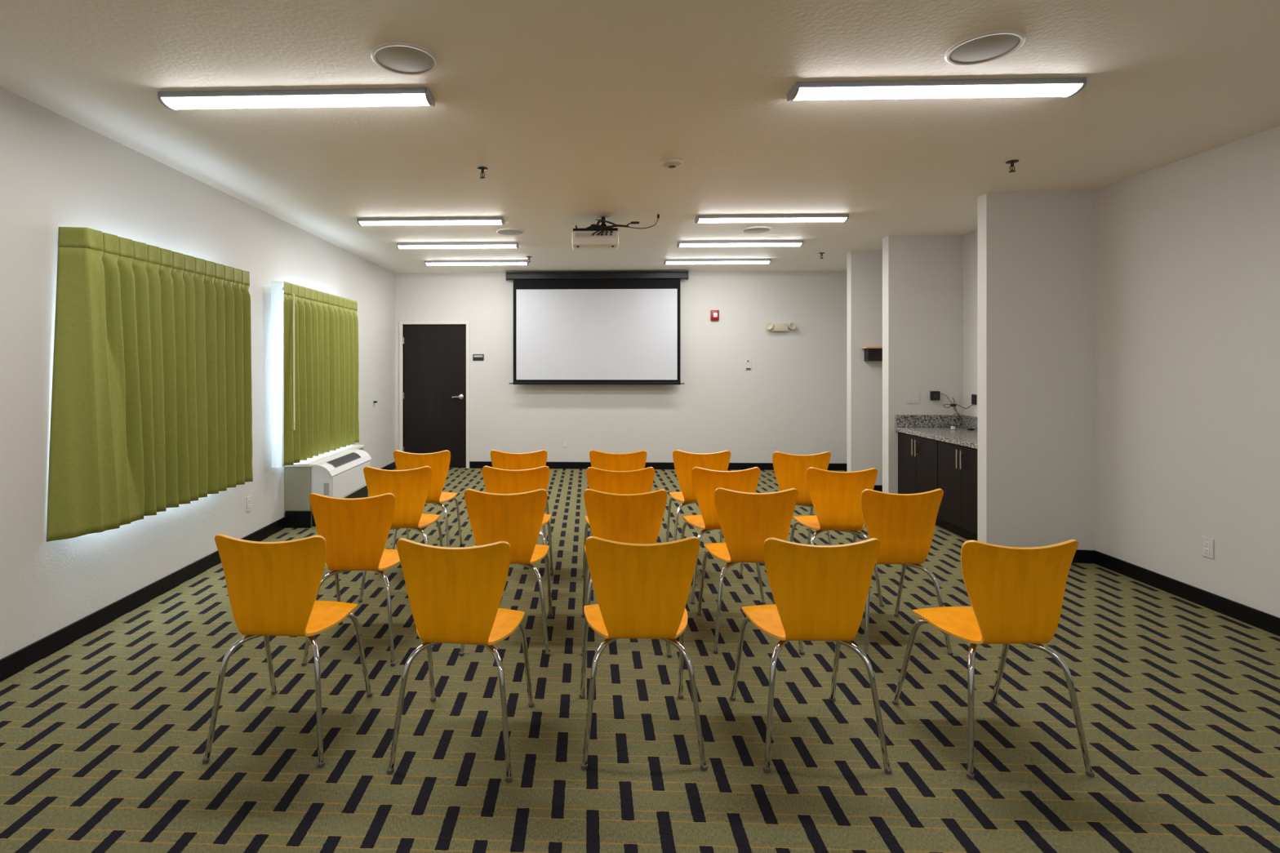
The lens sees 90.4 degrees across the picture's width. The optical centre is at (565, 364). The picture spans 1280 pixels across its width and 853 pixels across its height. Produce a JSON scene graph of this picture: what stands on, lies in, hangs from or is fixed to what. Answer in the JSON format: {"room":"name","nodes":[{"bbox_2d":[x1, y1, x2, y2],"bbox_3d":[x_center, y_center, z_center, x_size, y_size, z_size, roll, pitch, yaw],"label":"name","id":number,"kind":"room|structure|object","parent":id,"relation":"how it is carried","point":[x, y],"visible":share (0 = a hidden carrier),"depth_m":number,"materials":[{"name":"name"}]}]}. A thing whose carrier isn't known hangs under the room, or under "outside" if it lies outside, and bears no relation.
{"room":"conference room","nodes":[
{"label":"conference room","id":0,"kind":"room"},
{"bbox_2d":[0,86,395,659],"bbox_3d":[-2.670,0.087,3.620,0.150,2.750,10.950,0,0,2],"label":"wall","id":1,"kind":"structure","parent":0,"point":[56,171],"depth_m":3.55,"materials":[{"name":"white paint"}]},
{"bbox_2d":[46,226,253,542],"bbox_3d":[-2.491,0.092,3.992,0.182,1.595,1.658,0,0,2],"label":"curtain","id":2,"kind":"object","parent":1,"relation":"hanging from","point":[151,411],"visible":1,"depth_m":3.65,"materials":[{"name":"green fabric"}]},
{"bbox_2d":[0,461,395,681],"bbox_3d":[-2.588,1.415,3.618,0.014,0.095,10.650,0,0,2],"label":"baseboard","id":3,"kind":"structure","parent":1,"relation":"attached to","point":[12,664],"depth_m":3.59,"materials":[{"name":"black rubber"}]},
{"bbox_2d":[246,495,252,511],"bbox_3d":[-2.539,1.119,5.072,0.010,0.118,0.072,0,0,2],"label":"wall outlet","id":4,"kind":"object","parent":1,"relation":"attached to","point":[249,500],"visible":1,"depth_m":5.06,"materials":[{"name":"white plastic"}]},
{"bbox_2d":[271,280,359,467],"bbox_3d":[-2.417,0.083,6.187,0.202,1.575,1.765,0,0,1],"label":"curtain","id":5,"kind":"object","parent":1,"relation":"hanging from","point":[314,353],"visible":1,"depth_m":5.84,"materials":[{"name":"green fabric"}]},
{"bbox_2d":[284,444,364,466],"bbox_3d":[-2.380,0.904,6.332,0.242,0.025,1.370,0,0,2],"label":"window sill","id":6,"kind":"structure","parent":1,"relation":"attached to","point":[314,460],"depth_m":6.11,"materials":[{"name":"white plastic"}]},
{"bbox_2d":[372,397,377,406],"bbox_3d":[-2.417,0.476,8.009,0.050,0.114,0.070,0,0,2],"label":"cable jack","id":7,"kind":"object","parent":1,"relation":"attached to","point":[374,402],"visible":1,"depth_m":8.00,"materials":[{"name":"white plastic"}]},
{"bbox_2d":[284,447,363,526],"bbox_3d":[-2.385,1.190,6.332,0.230,0.545,1.350,0,0,2],"label":"window box","id":8,"kind":"object","parent":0,"point":[297,480],"visible":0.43,"depth_m":5.66,"materials":[{"name":"beige paint"}]},
{"bbox_2d":[284,511,311,528],"bbox_3d":[-2.395,1.387,5.650,0.230,0.150,0.014,0,0,2],"label":"baseboard","id":9,"kind":"structure","parent":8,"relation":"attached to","point":[293,519],"depth_m":5.64,"materials":[{"name":"black rubber"}]},
{"bbox_2d":[395,271,846,463],"bbox_3d":[0.816,0.087,8.902,6.450,2.750,0.150,0,0,2],"label":"wall","id":10,"kind":"structure","parent":0,"point":[793,393],"depth_m":8.79,"materials":[{"name":"white paint"}]},
{"bbox_2d":[399,320,469,468],"bbox_3d":[-1.852,0.424,8.961,0.993,2.075,0.118,0,0,2],"label":"trim","id":11,"kind":"structure","parent":10,"relation":"attached to","point":[401,322],"depth_m":8.91,"materials":[{"name":"white paint"}]},
{"bbox_2d":[403,324,466,467],"bbox_3d":[-1.860,0.448,8.931,0.909,2.023,0.109,0,0,2],"label":"door","id":12,"kind":"structure","parent":10,"relation":"in","point":[434,356],"depth_m":8.94,"materials":[{"name":"brown wood"}]},
{"bbox_2d":[472,354,484,360],"bbox_3d":[-1.231,-0.100,8.893,0.156,0.090,0.010,0,0,2],"label":"door sign","id":13,"kind":"object","parent":10,"relation":"attached to","point":[475,357],"visible":1,"depth_m":8.89,"materials":[{"name":"black plastic"}]},
{"bbox_2d":[562,439,568,447],"bbox_3d":[-0.004,1.104,8.850,0.072,0.118,0.010,0,0,2],"label":"wall outlet","id":14,"kind":"object","parent":10,"relation":"attached to","point":[565,442],"visible":1,"depth_m":8.85,"materials":[{"name":"white plastic"}]},
{"bbox_2d":[505,270,688,384],"bbox_3d":[0.427,-0.499,8.726,2.496,1.552,0.228,0,0,2],"label":"projection screen","id":15,"kind":"object","parent":10,"relation":"attached to","point":[570,327],"visible":1,"depth_m":8.66,"materials":[{"name":"white fabric"}]},
{"bbox_2d":[469,461,846,470],"bbox_3d":[1.342,1.415,8.802,5.392,0.095,0.014,0,0,2],"label":"baseboard","id":16,"kind":"structure","parent":10,"relation":"attached to","point":[473,464],"depth_m":8.80,"materials":[{"name":"black rubber"}]},
{"bbox_2d":[710,310,719,320],"bbox_3d":[2.070,-0.683,8.756,0.112,0.144,0.055,0,0,2],"label":"fire alarm","id":17,"kind":"object","parent":10,"relation":"attached to","point":[714,314],"visible":1,"depth_m":8.74,"materials":[{"name":"red plastic"}]},
{"bbox_2d":[745,359,751,369],"bbox_3d":[2.532,0.000,8.758,0.084,0.150,0.018,0,0,2],"label":"thermostat","id":18,"kind":"object","parent":10,"relation":"attached to","point":[748,362],"visible":1,"depth_m":8.76,"materials":[{"name":"grey plastic"}]},
{"bbox_2d":[771,439,776,448],"bbox_3d":[2.886,1.096,8.749,0.072,0.118,0.010,0,0,2],"label":"wall outlet","id":19,"kind":"object","parent":10,"relation":"attached to","point":[773,441],"visible":1,"depth_m":8.75,"materials":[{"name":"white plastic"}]},
{"bbox_2d":[765,322,795,331],"bbox_3d":[2.952,-0.517,8.695,0.413,0.119,0.114,0,0,2],"label":"emergency light","id":20,"kind":"object","parent":10,"relation":"attached to","point":[773,326],"visible":1,"depth_m":8.68,"materials":[{"name":"beige plastic"}]},
{"bbox_2d":[0,467,1279,852],"bbox_3d":[0.628,1.512,3.505,6.750,0.100,10.950,0,0,2],"label":"floor","id":21,"kind":"structure","parent":0,"point":[104,736],"depth_m":2.54,"materials":[{"name":"carpet"}]},
{"bbox_2d":[202,533,373,768],"bbox_3d":[-1.093,1.047,2.551,0.457,0.830,0.510,0,0,3],"label":"chair","id":22,"kind":"object","parent":21,"relation":"on","point":[273,588],"visible":1,"depth_m":2.36,"materials":[{"name":"orange wood"}]},
{"bbox_2d":[311,448,371,526],"bbox_3d":[-2.177,1.181,6.190,0.196,0.562,1.044,0,0,2],"label":"air conditioner","id":23,"kind":"object","parent":21,"relation":"on","point":[342,475],"visible":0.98,"depth_m":5.97,"materials":[{"name":"white plastic"}]},
{"bbox_2d":[324,483,328,495],"bbox_3d":[-2.153,1.122,5.677,0.044,0.110,0.008,0,0,2],"label":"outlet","id":24,"kind":"object","parent":23,"relation":"attached to","point":[326,485],"depth_m":5.67,"materials":[{"name":"grey plastic"}]},
{"bbox_2d":[326,452,360,467],"bbox_3d":[-2.154,0.927,6.149,0.090,0.054,0.660,0,0,2],"label":"grille","id":25,"kind":"object","parent":23,"relation":"attached to","point":[347,460],"depth_m":6.13,"materials":[{"name":"grey plastic"}]},
{"bbox_2d":[301,493,415,666],"bbox_3d":[-1.052,1.047,3.309,0.457,0.830,0.510,0,0,0],"label":"chair","id":26,"kind":"object","parent":21,"relation":"on","point":[355,531],"visible":0.88,"depth_m":3.12,"materials":[{"name":"orange wood"}]},
{"bbox_2d":[358,466,443,602],"bbox_3d":[-1.051,1.047,4.129,0.457,0.830,0.510,0,0,-1],"label":"chair","id":27,"kind":"object","parent":21,"relation":"on","point":[410,488],"visible":0.7,"depth_m":3.94,"materials":[{"name":"orange wood"}]},
{"bbox_2d":[391,449,462,549],"bbox_3d":[-1.061,1.047,4.860,0.457,0.830,0.510,0,0,0],"label":"chair","id":28,"kind":"object","parent":21,"relation":"on","point":[439,462],"visible":0.59,"depth_m":4.67,"materials":[{"name":"orange wood"}]},
{"bbox_2d":[386,537,533,782],"bbox_3d":[-0.388,1.047,2.481,0.457,0.830,0.510,0,0,6],"label":"chair","id":29,"kind":"object","parent":21,"relation":"on","point":[455,594],"visible":1,"depth_m":2.29,"materials":[{"name":"orange wood"}]},
{"bbox_2d":[459,488,552,656],"bbox_3d":[-0.304,1.047,3.414,0.457,0.830,0.510,0,0,0],"label":"chair","id":30,"kind":"object","parent":21,"relation":"on","point":[515,519],"visible":0.68,"depth_m":3.22,"materials":[{"name":"orange wood"}]},
{"bbox_2d":[481,466,553,600],"bbox_3d":[-0.311,1.047,4.139,0.457,0.830,0.510,0,0,0],"label":"chair","id":31,"kind":"object","parent":21,"relation":"on","point":[496,481],"visible":0.34,"depth_m":3.94,"materials":[{"name":"orange wood"}]},
{"bbox_2d":[489,449,549,555],"bbox_3d":[-0.348,1.047,4.880,0.457,0.830,0.510,0,0,0],"label":"chair","id":32,"kind":"object","parent":21,"relation":"on","point":[500,460],"visible":0.2,"depth_m":4.68,"materials":[{"name":"orange wood"}]},
{"bbox_2d":[589,449,646,536],"bbox_3d":[0.401,1.047,4.865,0.457,0.830,0.510,0,0,4],"label":"chair","id":33,"kind":"object","parent":21,"relation":"on","point":[636,460],"visible":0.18,"depth_m":4.66,"materials":[{"name":"orange wood"}]},
{"bbox_2d":[582,466,654,600],"bbox_3d":[0.339,1.047,4.099,0.457,0.830,0.510,0,0,0],"label":"chair","id":34,"kind":"object","parent":21,"relation":"on","point":[638,481],"visible":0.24,"depth_m":3.90,"materials":[{"name":"orange wood"}]},
{"bbox_2d":[580,488,671,657],"bbox_3d":[0.311,1.047,3.407,0.457,0.830,0.510,0,0,2],"label":"chair","id":35,"kind":"object","parent":21,"relation":"on","point":[630,518],"visible":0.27,"depth_m":3.21,"materials":[{"name":"orange wood"}]},
{"bbox_2d":[578,536,707,771],"bbox_3d":[0.285,1.047,2.525,0.457,0.830,0.510,0,0,0],"label":"chair","id":36,"kind":"object","parent":21,"relation":"on","point":[642,590],"visible":1,"depth_m":2.33,"materials":[{"name":"orange wood"}]},
{"bbox_2d":[666,449,730,542],"bbox_3d":[1.019,1.047,4.864,0.457,0.830,0.510,0,0,4],"label":"chair","id":37,"kind":"object","parent":21,"relation":"on","point":[684,462],"visible":0.56,"depth_m":4.68,"materials":[{"name":"orange wood"}]},
{"bbox_2d":[680,466,765,604],"bbox_3d":[0.991,1.047,4.098,0.457,0.830,0.510,0,0,0],"label":"chair","id":38,"kind":"object","parent":21,"relation":"on","point":[705,482],"visible":0.62,"depth_m":3.90,"materials":[{"name":"orange wood"}]},
{"bbox_2d":[696,488,804,655],"bbox_3d":[0.984,1.047,3.434,0.457,0.830,0.510,0,0,2],"label":"chair","id":39,"kind":"object","parent":21,"relation":"on","point":[746,520],"visible":0.79,"depth_m":3.24,"materials":[{"name":"orange wood"}]},
{"bbox_2d":[772,451,831,545],"bbox_3d":[1.719,1.047,4.793,0.457,0.830,0.510,0,0,0],"label":"chair","id":40,"kind":"object","parent":21,"relation":"on","point":[790,469],"visible":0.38,"depth_m":4.60,"materials":[{"name":"orange wood"}]},
{"bbox_2d":[729,537,892,774],"bbox_3d":[0.941,1.047,2.507,0.457,0.830,0.510,0,0,1],"label":"chair","id":41,"kind":"object","parent":21,"relation":"on","point":[820,593],"visible":1,"depth_m":2.31,"materials":[{"name":"orange wood"}]},
{"bbox_2d":[790,466,884,607],"bbox_3d":[1.712,1.047,4.073,0.457,0.830,0.510,0,0,4],"label":"chair","id":42,"kind":"object","parent":21,"relation":"on","point":[835,496],"visible":0.93,"depth_m":3.88,"materials":[{"name":"orange wood"}]},
{"bbox_2d":[861,488,953,657],"bbox_3d":[1.711,1.047,3.412,0.457,0.830,0.510,0,0,-2],"label":"chair","id":43,"kind":"object","parent":21,"relation":"on","point":[904,525],"visible":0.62,"depth_m":3.22,"materials":[{"name":"orange wood"}]},
{"bbox_2d":[897,432,946,529],"bbox_3d":[3.602,1.065,5.928,0.670,0.793,0.716,0,0,2],"label":"base cabinet","id":44,"kind":"object","parent":21,"relation":"on","point":[917,456],"visible":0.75,"depth_m":5.91,"materials":[{"name":"brown laminate"}]},
{"bbox_2d":[937,440,977,540],"bbox_3d":[3.577,1.065,5.208,0.670,0.793,0.716,0,0,2],"label":"base cabinet","id":45,"kind":"object","parent":21,"relation":"on","point":[957,464],"visible":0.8,"depth_m":5.27,"materials":[{"name":"brown laminate"}]},
{"bbox_2d":[895,414,977,448],"bbox_3d":[3.594,0.585,5.568,0.664,0.165,1.438,0,0,2],"label":"countertop","id":46,"kind":"structure","parent":45,"relation":"on","point":[935,427],"depth_m":6.14,"materials":[{"name":"stone"}]},
{"bbox_2d":[940,393,975,430],"bbox_3d":[3.813,0.453,6.119,0.250,0.340,0.300,0,0,2],"label":"cable","id":47,"kind":"object","parent":46,"relation":"on","point":[953,405],"visible":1,"depth_m":6.12,"materials":[{"name":"black plastic"}]},
{"bbox_2d":[892,539,1094,779],"bbox_3d":[1.642,1.047,2.481,0.457,0.830,0.510,0,0,-2],"label":"chair","id":48,"kind":"object","parent":21,"relation":"on","point":[1015,594],"visible":1,"depth_m":2.29,"materials":[{"name":"orange wood"}]},
{"bbox_2d":[0,0,1279,273],"bbox_3d":[0.628,-1.338,3.505,6.750,0.100,10.950,0,0,2],"label":"ceiling","id":49,"kind":"structure","parent":0,"point":[571,109],"depth_m":3.15,"materials":[{"name":"white paint"}]},
{"bbox_2d":[157,87,435,110],"bbox_3d":[-1.280,-1.264,3.022,1.288,0.049,0.132,0,0,2],"label":"ceiling light","id":50,"kind":"object","parent":49,"relation":"attached to","point":[173,100],"visible":1,"depth_m":2.98,"materials":[{"name":"white plastic"}]},
{"bbox_2d":[162,93,429,109],"bbox_3d":[-1.280,-1.252,3.022,1.256,0.020,0.116,0,0,2],"label":"diffuser","id":51,"kind":"object","parent":50,"relation":"attached to","point":[171,101],"depth_m":2.99,"materials":[{"name":"white plastic"}]},
{"bbox_2d":[370,41,438,75],"bbox_3d":[-0.676,-1.282,2.655,0.276,0.012,0.276,0,0,2],"label":"ceiling speaker","id":52,"kind":"object","parent":49,"relation":"attached to","point":[397,57],"visible":1,"depth_m":2.63,"materials":[{"name":"white plastic"}]},
{"bbox_2d":[375,46,434,73],"bbox_3d":[-0.676,-1.281,2.655,0.242,0.010,0.242,0,0,2],"label":"speaker grille","id":53,"kind":"object","parent":52,"relation":"attached to","point":[397,60],"depth_m":2.65,"materials":[{"name":"grey metal"}]},
{"bbox_2d":[356,217,504,226],"bbox_3d":[-1.190,-1.264,5.601,1.288,0.049,0.132,0,0,2],"label":"ceiling light","id":54,"kind":"object","parent":49,"relation":"attached to","point":[442,220],"visible":1,"depth_m":5.55,"materials":[{"name":"white plastic"}]},
{"bbox_2d":[359,220,502,225],"bbox_3d":[-1.190,-1.252,5.601,1.256,0.020,0.116,0,0,2],"label":"diffuser","id":55,"kind":"object","parent":54,"relation":"attached to","point":[361,222],"depth_m":5.56,"materials":[{"name":"white plastic"}]},
{"bbox_2d":[396,242,518,248],"bbox_3d":[-1.151,-1.264,6.740,1.288,0.049,0.132,0,0,2],"label":"ceiling light","id":56,"kind":"object","parent":49,"relation":"attached to","point":[435,245],"visible":1,"depth_m":6.69,"materials":[{"name":"white plastic"}]},
{"bbox_2d":[398,244,516,248],"bbox_3d":[-1.151,-1.252,6.740,1.256,0.020,0.116,0,0,2],"label":"diffuser","id":57,"kind":"object","parent":56,"relation":"attached to","point":[400,246],"depth_m":6.70,"materials":[{"name":"white plastic"}]},
{"bbox_2d":[424,260,528,266],"bbox_3d":[-1.110,-1.264,7.890,1.288,0.049,0.132,0,0,2],"label":"ceiling light","id":58,"kind":"object","parent":49,"relation":"attached to","point":[437,262],"visible":0.98,"depth_m":7.84,"materials":[{"name":"white plastic"}]},
{"bbox_2d":[426,262,526,265],"bbox_3d":[-1.110,-1.252,7.890,1.256,0.020,0.116,0,0,2],"label":"diffuser","id":59,"kind":"object","parent":58,"relation":"attached to","point":[427,264],"depth_m":7.85,"materials":[{"name":"white plastic"}]},
{"bbox_2d":[476,166,488,178],"bbox_3d":[-0.546,-1.254,4.142,0.072,0.067,0.072,0,0,2],"label":"sprinkler head","id":60,"kind":"object","parent":49,"relation":"attached to","point":[482,169],"visible":1,"depth_m":4.14},
{"bbox_2d":[496,228,524,235],"bbox_3d":[-0.533,-1.282,6.102,0.276,0.012,0.276,0,0,2],"label":"ceiling speaker","id":61,"kind":"object","parent":49,"relation":"attached to","point":[502,231],"visible":1,"depth_m":6.07,"materials":[{"name":"white plastic"}]},
{"bbox_2d":[497,229,523,234],"bbox_3d":[-0.533,-1.281,6.102,0.242,0.010,0.242,0,0,2],"label":"speaker grille","id":62,"kind":"object","parent":61,"relation":"attached to","point":[500,231],"depth_m":6.08,"materials":[{"name":"grey metal"}]},
{"bbox_2d":[572,213,659,250],"bbox_3d":[0.433,-1.145,5.469,0.750,0.287,0.372,0,0,2],"label":"projector","id":63,"kind":"object","parent":49,"relation":"attached to","point":[597,237],"visible":1,"depth_m":5.35,"materials":[{"name":"white plastic"}]},
{"bbox_2d":[576,232,591,236],"bbox_3d":[0.154,-1.098,5.343,0.136,0.030,0.004,0,0,2],"label":"vent","id":64,"kind":"object","parent":63,"relation":"attached to","point":[578,234],"depth_m":5.34,"materials":[{"name":"grey plastic"}]},
{"bbox_2d":[660,155,684,168],"bbox_3d":[0.667,-1.262,3.959,0.148,0.051,0.148,0,0,2],"label":"smoke detector","id":65,"kind":"object","parent":49,"relation":"attached to","point":[670,162],"visible":1,"depth_m":3.91,"materials":[{"name":"beige plastic"}]},
{"bbox_2d":[663,258,771,264],"bbox_3d":[1.865,-1.264,7.786,1.288,0.049,0.132,0,0,2],"label":"ceiling light","id":66,"kind":"object","parent":49,"relation":"attached to","point":[720,260],"visible":1,"depth_m":7.73,"materials":[{"name":"white plastic"}]},
{"bbox_2d":[666,261,769,264],"bbox_3d":[1.865,-1.252,7.786,1.256,0.020,0.116,0,0,2],"label":"diffuser","id":67,"kind":"object","parent":66,"relation":"attached to","point":[667,262],"depth_m":7.75,"materials":[{"name":"white plastic"}]},
{"bbox_2d":[676,240,803,247],"bbox_3d":[1.825,-1.264,6.636,1.288,0.049,0.132,0,0,2],"label":"ceiling light","id":68,"kind":"object","parent":49,"relation":"attached to","point":[797,242],"visible":1,"depth_m":6.58,"materials":[{"name":"white plastic"}]},
{"bbox_2d":[679,243,801,247],"bbox_3d":[1.825,-1.252,6.636,1.256,0.020,0.116,0,0,2],"label":"diffuser","id":69,"kind":"object","parent":68,"relation":"attached to","point":[681,245],"depth_m":6.60,"materials":[{"name":"white plastic"}]},
{"bbox_2d":[742,226,771,233],"bbox_3d":[1.820,-1.282,6.020,0.276,0.012,0.276,0,0,2],"label":"ceiling speaker","id":70,"kind":"object","parent":49,"relation":"attached to","point":[757,229],"visible":1,"depth_m":5.99,"materials":[{"name":"white plastic"}]},
{"bbox_2d":[743,227,769,232],"bbox_3d":[1.820,-1.281,6.020,0.242,0.010,0.242,0,0,2],"label":"speaker grille","id":71,"kind":"object","parent":70,"relation":"attached to","point":[747,229],"depth_m":6.00,"materials":[{"name":"grey"}]},
{"bbox_2d":[694,213,848,222],"bbox_3d":[1.785,-1.264,5.497,1.288,0.049,0.132,0,0,2],"label":"ceiling light","id":72,"kind":"object","parent":49,"relation":"attached to","point":[842,217],"visible":1,"depth_m":5.45,"materials":[{"name":"white plastic"}]},
{"bbox_2d":[697,217,846,222],"bbox_3d":[1.785,-1.252,5.497,1.256,0.020,0.116,0,0,2],"label":"diffuser","id":73,"kind":"object","parent":72,"relation":"attached to","point":[700,220],"depth_m":5.45,"materials":[{"name":"white plastic"}]},
{"bbox_2d":[786,77,1086,101],"bbox_3d":[1.695,-1.264,2.919,1.288,0.049,0.132,0,0,2],"label":"ceiling light","id":74,"kind":"object","parent":49,"relation":"attached to","point":[1051,86],"visible":1,"depth_m":2.87,"materials":[{"name":"white plastic"}]},
{"bbox_2d":[793,84,1081,100],"bbox_3d":[1.695,-1.252,2.919,1.256,0.020,0.116,0,0,2],"label":"diffuser","id":75,"kind":"object","parent":74,"relation":"attached to","point":[801,91],"depth_m":2.88,"materials":[{"name":"white plastic"}]},
{"bbox_2d":[944,29,1026,65],"bbox_3d":[1.698,-1.282,2.562,0.276,0.012,0.276,0,0,2],"label":"ceiling speaker","id":76,"kind":"object","parent":49,"relation":"attached to","point":[989,46],"visible":1,"depth_m":2.54,"materials":[{"name":"white plastic"}]},
{"bbox_2d":[949,34,1020,62],"bbox_3d":[1.698,-1.281,2.562,0.242,0.010,0.242,0,0,2],"label":"speaker grille","id":77,"kind":"object","parent":76,"relation":"attached to","point":[978,48],"depth_m":2.55,"materials":[{"name":"grey metal"}]},
{"bbox_2d":[1005,160,1018,172],"bbox_3d":[2.831,-1.254,4.004,0.072,0.067,0.072,0,0,2],"label":"sprinkler head","id":78,"kind":"object","parent":49,"relation":"attached to","point":[1011,162],"visible":1,"depth_m":4.00},
{"bbox_2d":[846,250,882,484],"bbox_3d":[3.611,0.087,7.206,0.745,2.750,0.115,0,0,2],"label":"wall","id":79,"kind":"structure","parent":0,"point":[864,268],"depth_m":7.16,"materials":[{"name":"white paint"}]},
{"bbox_2d":[861,346,882,360],"bbox_3d":[3.610,-0.117,7.086,0.520,0.158,0.125,0,0,2],"label":"wall shelf","id":80,"kind":"object","parent":79,"relation":"attached to","point":[871,353],"visible":0.47,"depth_m":7.05,"materials":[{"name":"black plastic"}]},
{"bbox_2d":[873,484,882,492],"bbox_3d":[3.602,1.415,7.142,0.731,0.095,0.014,0,0,2],"label":"baseboard","id":81,"kind":"structure","parent":79,"relation":"attached to","point":[877,487],"depth_m":7.14,"materials":[{"name":"black rubber"}]},
{"bbox_2d":[882,235,963,493],"bbox_3d":[3.589,0.087,6.354,0.730,2.750,0.130,0,0,2],"label":"wall","id":82,"kind":"structure","parent":0,"point":[922,275],"depth_m":6.29,"materials":[{"name":"white paint"}]},
{"bbox_2d":[906,391,919,403],"bbox_3d":[3.457,0.329,6.288,0.125,0.118,0.010,0,0,2],"label":"wall outlet","id":83,"kind":"object","parent":82,"relation":"attached to","point":[911,397],"visible":1,"depth_m":6.29,"materials":[{"name":"white plastic"}]},
{"bbox_2d":[929,391,940,399],"bbox_3d":[3.669,0.310,6.270,0.084,0.090,0.032,0,0,2],"label":"wall box","id":84,"kind":"object","parent":82,"relation":"attached to","point":[934,395],"visible":1,"depth_m":6.25,"materials":[{"name":"black plastic"}]},
{"bbox_2d":[947,391,959,404],"bbox_3d":[3.856,0.332,6.274,0.118,0.118,0.010,0,0,2],"label":"wall outlet","id":85,"kind":"object","parent":82,"relation":"attached to","point":[956,395],"visible":0.99,"depth_m":6.27,"materials":[{"name":"white plastic"}]},
{"bbox_2d":[977,189,1095,550],"bbox_3d":[3.533,0.087,4.752,0.730,2.750,0.195,0,0,2],"label":"wall","id":86,"kind":"structure","parent":0,"point":[1036,251],"depth_m":4.70,"materials":[{"name":"white paint"}]},
{"bbox_2d":[1019,546,1094,564],"bbox_3d":[3.525,1.415,4.693,0.720,0.095,0.014,0,0,9],"label":"baseboard","id":87,"kind":"structure","parent":86,"relation":"attached to","point":[1080,556],"depth_m":4.64,"materials":[{"name":"black rubber"}]},
{"bbox_2d":[963,125,1279,617],"bbox_3d":[3.926,0.087,3.390,0.150,2.750,10.950,0,0,2],"label":"wall","id":88,"kind":"structure","parent":0,"point":[1188,249],"depth_m":3.92,"materials":[{"name":"white paint"}]},
{"bbox_2d":[895,414,977,430],"bbox_3d":[3.594,0.563,5.568,0.664,0.122,1.438,0,0,2],"label":"backsplash","id":89,"kind":"structure","parent":88,"relation":"attached to","point":[901,420],"depth_m":6.26,"materials":[{"name":"stone"}]},
{"bbox_2d":[971,394,976,404],"bbox_3d":[3.937,0.337,6.086,0.016,0.096,0.060,0,0,2],"label":"plug","id":90,"kind":"object","parent":88,"relation":"attached to","point":[973,396],"visible":1,"depth_m":6.07,"materials":[{"name":"black plastic"}]},
{"bbox_2d":[1093,550,1279,636],"bbox_3d":[3.844,1.415,3.386,0.014,0.095,10.636,0,0,2],"label":"baseboard","id":91,"kind":"structure","parent":88,"relation":"attached to","point":[1258,619],"depth_m":3.87,"materials":[{"name":"black rubber"}]},
{"bbox_2d":[1201,536,1213,559],"bbox_3d":[3.860,1.101,3.798,0.010,0.118,0.072,0,0,2],"label":"wall outlet","id":92,"kind":"object","parent":88,"relation":"attached to","point":[1207,544],"visible":1,"depth_m":3.79,"materials":[{"name":"white plastic"}]},
{"bbox_2d":[1204,541,1209,546],"bbox_3d":[3.857,1.081,3.798,0.004,0.028,0.032,0,0,2],"label":"socket","id":93,"kind":"object","parent":92,"relation":"attached to","point":[1206,544],"depth_m":3.80,"materials":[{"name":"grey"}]},
{"bbox_2d":[1204,547,1209,554],"bbox_3d":[3.857,1.121,3.798,0.004,0.028,0.032,0,0,2],"label":"socket","id":94,"kind":"object","parent":92,"relation":"attached to","point":[1206,550],"depth_m":3.80,"materials":[{"name":"grey plastic"}]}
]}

